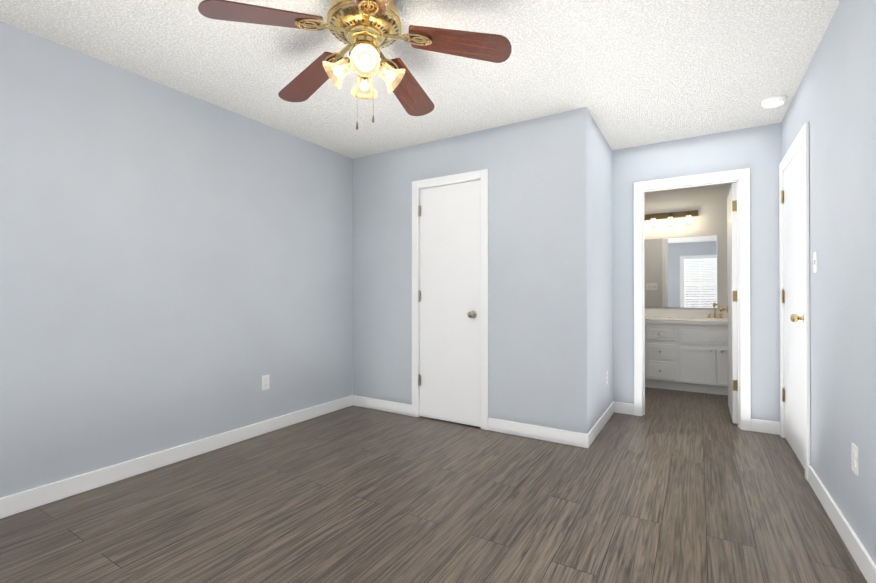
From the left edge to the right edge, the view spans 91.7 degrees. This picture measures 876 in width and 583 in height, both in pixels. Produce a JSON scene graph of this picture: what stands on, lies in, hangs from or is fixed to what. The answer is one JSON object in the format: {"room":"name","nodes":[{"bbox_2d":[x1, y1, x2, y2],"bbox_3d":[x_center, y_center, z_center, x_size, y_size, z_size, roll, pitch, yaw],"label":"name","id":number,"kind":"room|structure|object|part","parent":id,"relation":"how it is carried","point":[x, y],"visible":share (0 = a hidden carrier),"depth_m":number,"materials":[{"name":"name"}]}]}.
{"room":"empty bedroom","nodes":[
{"label":"empty bedroom","id":0,"kind":"room"},
{"bbox_2d":[0,21,352,497],"bbox_3d":[-1.624,-0.103,3.052,0.115,2.440,5.180,0,0,31],"label":"wall","id":1,"kind":"structure","parent":0,"point":[176,267],"depth_m":2.64,"materials":[{"name":"blue paint"}]},
{"bbox_2d":[0,395,351,518],"bbox_3d":[-1.849,1.064,2.551,0.018,0.100,3.870,0,0,31],"label":"baseboard","id":2,"kind":"structure","parent":1,"relation":"attached to","point":[13,504],"depth_m":2.63,"materials":[{"name":"white wood"}]},
{"bbox_2d":[261,374,269,389],"bbox_3d":[-1.362,0.718,3.358,0.008,0.115,0.070,0,0,31],"label":"outlet","id":3,"kind":"object","parent":1,"relation":"attached to","point":[265,382],"visible":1,"depth_m":3.35,"materials":[{"name":"plastic"}]},
{"bbox_2d":[0,0,840,158],"bbox_3d":[0.392,-1.364,2.910,3.830,0.080,7.150,0,0,31],"label":"ceiling","id":4,"kind":"structure","parent":0,"point":[629,73],"depth_m":2.45,"materials":[{"name":"white paint"}]},
{"bbox_2d":[198,0,511,129],"bbox_3d":[-0.340,-1.028,1.968,1.256,0.602,1.255,0,0,31],"label":"ceiling fan","id":5,"kind":"object","parent":4,"relation":"hanging from","point":[365,31],"visible":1,"depth_m":1.88,"materials":[{"name":"brown wood"}]},
{"bbox_3d":[-0.702,-1.107,1.707,0.465,0.006,0.172,-13,14,-31],"label":"blade","id":6,"kind":"part","parent":5,"relation":"part of","materials":[{"name":"brown wood"}]},
{"bbox_3d":[-0.661,-1.104,2.214,0.465,0.006,0.172,-15,-2,40],"label":"blade","id":7,"kind":"part","parent":5,"relation":"part of","materials":[{"name":"brown wood"}]},
{"bbox_3d":[-0.233,-1.108,1.512,0.172,0.006,0.465,8,9,-15],"label":"blade","id":8,"kind":"part","parent":5,"relation":"part of","materials":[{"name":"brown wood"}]},
{"bbox_3d":[-0.167,-1.103,2.331,0.172,0.006,0.465,-9,-14,21],"label":"blade","id":9,"kind":"part","parent":5,"relation":"part of","materials":[{"name":"brown wood"}]},
{"label":"blade","id":10,"kind":"part","parent":5,"relation":"part of","materials":[{"name":"brown wood"}]},
{"bbox_2d":[761,95,786,108],"bbox_3d":[2.322,-1.303,2.936,0.144,0.042,0.144,0,0,31],"label":"smoke detector","id":11,"kind":"object","parent":4,"relation":"attached to","point":[774,101],"visible":1,"depth_m":2.90,"materials":[{"name":"plastic"}]},
{"bbox_2d":[0,387,866,582],"bbox_3d":[0.392,1.156,2.896,3.830,0.080,7.150,0,0,31],"label":"floor","id":12,"kind":"structure","parent":0,"point":[673,486],"depth_m":2.14,"materials":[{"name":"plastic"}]},
{"bbox_2d":[645,323,727,394],"bbox_3d":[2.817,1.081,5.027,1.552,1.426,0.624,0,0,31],"label":"bathroom vanity","id":13,"kind":"object","parent":12,"relation":"on","point":[686,350],"depth_m":4.73,"materials":[{"name":"paint"}]},
{"bbox_2d":[645,315,727,322],"bbox_3d":[2.823,0.343,5.039,1.552,0.046,0.604,0,0,31],"label":"countertop","id":14,"kind":"structure","parent":13,"relation":"on","point":[648,318],"depth_m":4.83,"materials":[{"name":"beige stone"}]},
{"bbox_2d":[352,107,589,433],"bbox_3d":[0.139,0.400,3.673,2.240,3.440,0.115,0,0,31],"label":"wall","id":15,"kind":"structure","parent":0,"point":[539,266],"depth_m":3.34,"materials":[{"name":"blue paint"}]},
{"bbox_2d":[352,395,411,415],"bbox_3d":[-0.527,1.072,4.002,0.697,0.100,0.014,0,0,31],"label":"baseboard","id":16,"kind":"structure","parent":15,"relation":"attached to","point":[377,404],"depth_m":3.99,"materials":[{"name":"white wood"}]},
{"bbox_2d":[418,180,480,426],"bbox_3d":[0.079,0.097,3.624,0.609,2.025,0.106,0,0,31],"label":"closet door","id":17,"kind":"structure","parent":15,"relation":"in","point":[449,300],"depth_m":3.63,"materials":[{"name":"white paint"}]},
{"bbox_2d":[412,169,488,429],"bbox_3d":[0.118,0.065,3.678,0.747,2.110,0.135,0,0,31],"label":"door frame","id":18,"kind":"structure","parent":15,"relation":"attached to","point":[481,175],"depth_m":3.59,"materials":[{"name":"white wood"}]},
{"bbox_2d":[488,418,583,447],"bbox_3d":[0.725,1.068,3.235,0.746,0.100,0.014,0,0,31],"label":"baseboard","id":19,"kind":"structure","parent":15,"relation":"attached to","point":[497,425],"depth_m":3.21,"materials":[{"name":"white wood"}]},
{"bbox_2d":[590,114,612,429],"bbox_3d":[1.327,-0.101,3.582,0.115,2.440,0.965,0,0,31],"label":"wall","id":20,"kind":"structure","parent":0,"point":[601,333],"depth_m":3.48,"materials":[{"name":"blue paint"}]},
{"bbox_2d":[584,401,615,447],"bbox_3d":[1.350,1.069,3.486,0.018,0.100,1.094,0,0,31],"label":"baseboard","id":21,"kind":"structure","parent":20,"relation":"attached to","point":[595,430],"depth_m":3.35,"materials":[{"name":"white wood"}]},
{"bbox_2d":[644,182,736,309],"bbox_3d":[2.690,-0.089,5.550,2.325,2.440,0.115,0,0,31],"label":"wall","id":22,"kind":"structure","parent":0,"point":[708,203],"depth_m":5.19,"materials":[{"name":"beige paint"}]},
{"bbox_2d":[644,210,698,228],"bbox_3d":[2.804,-0.897,5.319,0.785,0.192,0.164,0,0,31],"label":"sconce","id":23,"kind":"object","parent":22,"relation":"attached to","point":[670,216],"visible":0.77,"depth_m":5.27,"materials":[{"name":"white glass"}]},
{"bbox_2d":[645,235,717,307],"bbox_3d":[2.847,-0.235,5.381,1.160,0.870,0.007,0,0,31],"label":"bathroom mirror","id":24,"kind":"object","parent":22,"relation":"attached to","point":[681,272],"visible":0.64,"depth_m":5.27,"materials":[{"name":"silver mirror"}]},
{"bbox_2d":[645,309,726,318],"bbox_3d":[2.975,0.273,5.289,1.552,0.097,0.019,0,0,31],"label":"backsplash","id":25,"kind":"structure","parent":22,"relation":"attached to","point":[676,314],"depth_m":5.19,"materials":[{"name":"beige stone"}]},
{"bbox_2d":[612,123,781,421],"bbox_3d":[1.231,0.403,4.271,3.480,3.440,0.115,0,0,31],"label":"wall","id":26,"kind":"structure","parent":0,"point":[756,150],"depth_m":3.48,"materials":[{"name":"blue paint"}]},
{"bbox_2d":[633,168,750,430],"bbox_3d":[2.179,0.065,3.693,0.855,2.110,0.152,0,0,31],"label":"door frame","id":27,"kind":"structure","parent":26,"relation":"attached to","point":[741,177],"depth_m":3.51,"materials":[{"name":"white wood"}]},
{"bbox_2d":[719,183,737,423],"bbox_3d":[2.680,0.099,3.873,0.177,2.025,0.717,0,0,31],"label":"bathroom door","id":28,"kind":"structure","parent":26,"relation":"in","point":[731,309],"depth_m":3.59,"materials":[{"name":"white paint"}]},
{"bbox_2d":[781,0,875,563],"bbox_3d":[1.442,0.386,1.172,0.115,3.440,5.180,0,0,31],"label":"wall","id":29,"kind":"structure","parent":0,"point":[833,103],"depth_m":1.91,"materials":[{"name":"blue paint"}]},
{"bbox_2d":[781,145,804,468],"bbox_3d":[2.415,0.093,2.905,0.106,2.025,0.822,0,0,31],"label":"entry door","id":30,"kind":"structure","parent":29,"relation":"in","point":[792,296],"depth_m":2.89,"materials":[{"name":"white paint"}]},
{"bbox_2d":[779,122,810,481],"bbox_3d":[2.469,0.060,2.867,0.135,2.110,0.960,0,0,31],"label":"door frame","id":31,"kind":"structure","parent":29,"relation":"attached to","point":[801,139],"depth_m":2.53,"materials":[{"name":"white wood"}]},
{"bbox_2d":[811,251,817,272],"bbox_3d":[2.091,-0.163,2.367,0.022,0.115,0.070,0,0,31],"label":"light switch","id":32,"kind":"object","parent":29,"relation":"attached to","point":[814,261],"visible":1,"depth_m":2.36,"materials":[{"name":"plastic"}]},
{"bbox_2d":[808,465,875,582],"bbox_3d":[1.131,1.054,0.788,0.018,0.100,3.975,0,0,31],"label":"baseboard","id":33,"kind":"structure","parent":29,"relation":"attached to","point":[862,558],"depth_m":1.87,"materials":[{"name":"white wood"}]},
{"bbox_2d":[851,443,857,475],"bbox_3d":[1.740,0.699,1.776,0.008,0.115,0.070,0,0,31],"label":"outlet","id":34,"kind":"object","parent":29,"relation":"attached to","point":[854,451],"visible":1,"depth_m":1.76,"materials":[{"name":"plastic"}]}
]}

